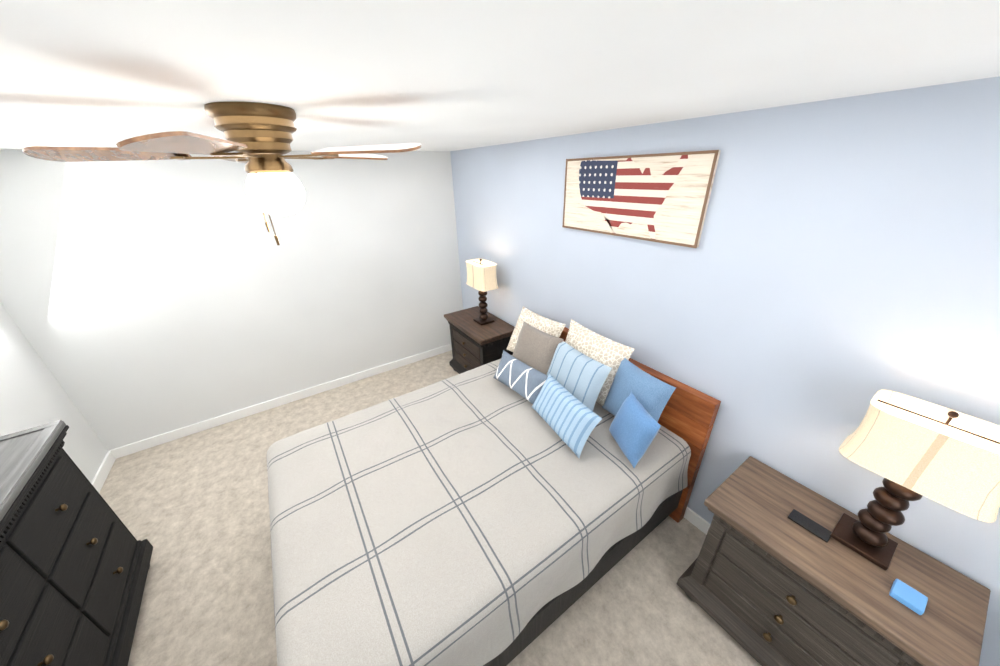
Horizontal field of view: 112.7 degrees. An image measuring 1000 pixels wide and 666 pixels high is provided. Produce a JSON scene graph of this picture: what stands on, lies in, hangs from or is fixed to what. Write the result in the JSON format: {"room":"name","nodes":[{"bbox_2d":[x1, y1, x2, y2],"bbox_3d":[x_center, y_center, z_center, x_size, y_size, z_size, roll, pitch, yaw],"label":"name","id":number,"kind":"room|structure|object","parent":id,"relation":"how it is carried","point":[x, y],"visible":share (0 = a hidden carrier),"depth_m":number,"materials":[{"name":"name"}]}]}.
{"room":"bedroom","nodes":[
{"label":"bedroom","id":0,"kind":"room"},
{"bbox_2d":[0,303,107,482],"bbox_3d":[-2.239,0.871,0.663,0.120,2.440,4.940,-18,30,-30],"label":"wall","id":1,"kind":"structure","parent":0,"point":[33,393],"depth_m":2.41,"materials":[{"name":"white paint"}]},
{"bbox_2d":[91,450,116,492],"bbox_3d":[-2.150,1.905,1.209,0.016,0.100,4.700,-18,30,-30],"label":"baseboard","id":2,"kind":"structure","parent":1,"relation":"attached to","point":[104,469],"depth_m":2.79,"materials":[{"name":"white"}]},
{"bbox_2d":[0,150,462,450],"bbox_3d":[-2.044,-0.465,3.391,3.600,2.440,0.120,-18,30,-30],"label":"wall","id":3,"kind":"structure","parent":0,"point":[140,300],"depth_m":3.00,"materials":[{"name":"white paint"}]},
{"bbox_2d":[111,344,451,457],"bbox_3d":[-1.973,0.611,3.851,3.540,0.100,0.020,-18,30,-30],"label":"baseboard","id":4,"kind":"structure","parent":3,"relation":"attached to","point":[169,436],"depth_m":3.53,"materials":[{"name":"white"}]},
{"bbox_2d":[99,350,760,665],"bbox_3d":[-0.663,1.501,2.126,3.840,0.060,4.940,-18,30,-30],"label":"floor","id":5,"kind":"structure","parent":0,"point":[193,509],"depth_m":2.10,"materials":[{"name":"carpet"}]},
{"bbox_2d":[0,420,152,665],"bbox_3d":[-1.932,1.351,1.161,0.527,1.125,1.904,-19,31,-31],"label":"dresser","id":6,"kind":"object","parent":5,"relation":"on","point":[75,556],"visible":1,"depth_m":1.53,"materials":[{"name":"black wood"}]},
{"bbox_2d":[444,306,514,373],"bbox_3d":[-0.221,0.209,3.823,0.460,0.750,0.840,-18,30,-30],"label":"nightstand","id":7,"kind":"object","parent":5,"relation":"on","point":[474,344],"visible":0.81,"depth_m":3.57,"materials":[{"name":"brown wood"}]},
{"bbox_2d":[466,259,497,324],"bbox_3d":[-0.186,-0.440,3.507,0.220,0.689,0.380,-18,30,-30],"label":"lamp","id":8,"kind":"object","parent":7,"relation":"on","point":[481,276],"visible":1,"depth_m":3.38,"materials":[{"name":"beige fabric"}]},
{"bbox_2d":[267,313,720,665],"bbox_3d":[-0.154,0.860,2.178,2.316,1.018,1.677,-18,30,-30],"label":"bed","id":9,"kind":"object","parent":5,"relation":"on","point":[480,516],"visible":0.81,"depth_m":1.66,"materials":[{"name":"white fabric"}]},
{"bbox_2d":[493,306,675,467],"bbox_3d":[0.417,0.247,2.324,0.678,0.432,1.562,-18,30,-30],"label":"pillows","id":10,"kind":"object","parent":9,"relation":"on","point":[554,379],"visible":1,"depth_m":2.14,"materials":[{"name":"fabric"}]},
{"bbox_2d":[677,456,990,665],"bbox_3d":[1.419,1.229,1.593,0.480,0.780,0.800,-18,30,-30],"label":"nightstand","id":11,"kind":"object","parent":5,"relation":"on","point":[763,580],"visible":1,"depth_m":1.40,"materials":[{"name":"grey wood"}]},
{"bbox_2d":[788,509,831,542],"bbox_3d":[1.369,0.849,1.472,0.070,0.009,0.140,-18,30,-30],"label":"phone","id":12,"kind":"object","parent":11,"relation":"on","point":[810,525],"visible":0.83,"depth_m":1.47,"materials":[{"name":"black plastic"}]},
{"bbox_2d":[889,579,927,614],"bbox_3d":[1.491,0.962,1.216,0.080,0.025,0.080,-18,30,-30],"label":"trinket box","id":13,"kind":"object","parent":11,"relation":"on","point":[908,596],"visible":0.98,"depth_m":1.21,"materials":[{"name":"blue plastic"}]},
{"bbox_2d":[830,390,999,570],"bbox_3d":[1.522,0.571,1.257,0.220,0.689,0.380,-18,30,-30],"label":"lamp","id":14,"kind":"object","parent":11,"relation":"on","point":[908,448],"visible":1,"depth_m":1.18,"materials":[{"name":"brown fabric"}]},
{"bbox_2d":[0,0,999,150],"bbox_3d":[-0.732,-0.755,1.027,3.840,0.080,4.940,-18,30,-30],"label":"ceiling","id":15,"kind":"structure","parent":0,"point":[441,75],"depth_m":0.71,"materials":[{"name":"paint"}]},
{"bbox_2d":[22,102,420,244],"bbox_3d":[-0.854,-0.548,1.199,1.063,0.434,1.078,-18,30,-30],"label":"ceiling fan","id":16,"kind":"object","parent":15,"relation":"hanging from","point":[259,138],"visible":1,"depth_m":1.06,"materials":[{"name":"brown wood"}]},
{"bbox_2d":[450,76,999,665],"bbox_3d":[0.844,-0.117,2.495,0.120,2.440,4.940,-18,30,-30],"label":"wall","id":17,"kind":"structure","parent":0,"point":[816,290],"depth_m":1.49,"materials":[{"name":"blue paint"}]},
{"bbox_2d":[562,150,720,247],"bbox_3d":[0.770,-0.844,2.075,0.027,0.464,1.024,-18,30,-30],"label":"picture","id":18,"kind":"object","parent":17,"relation":"attached to","point":[662,197],"visible":0.98,"depth_m":1.96,"materials":[{"name":"brown"}]},
{"bbox_2d":[684,507,709,534],"bbox_3d":[0.819,0.953,2.973,0.020,0.100,4.700,-18,30,-30],"label":"baseboard","id":19,"kind":"structure","parent":17,"relation":"attached to","point":[690,515],"depth_m":2.26,"materials":[{"name":"white"}]}
]}

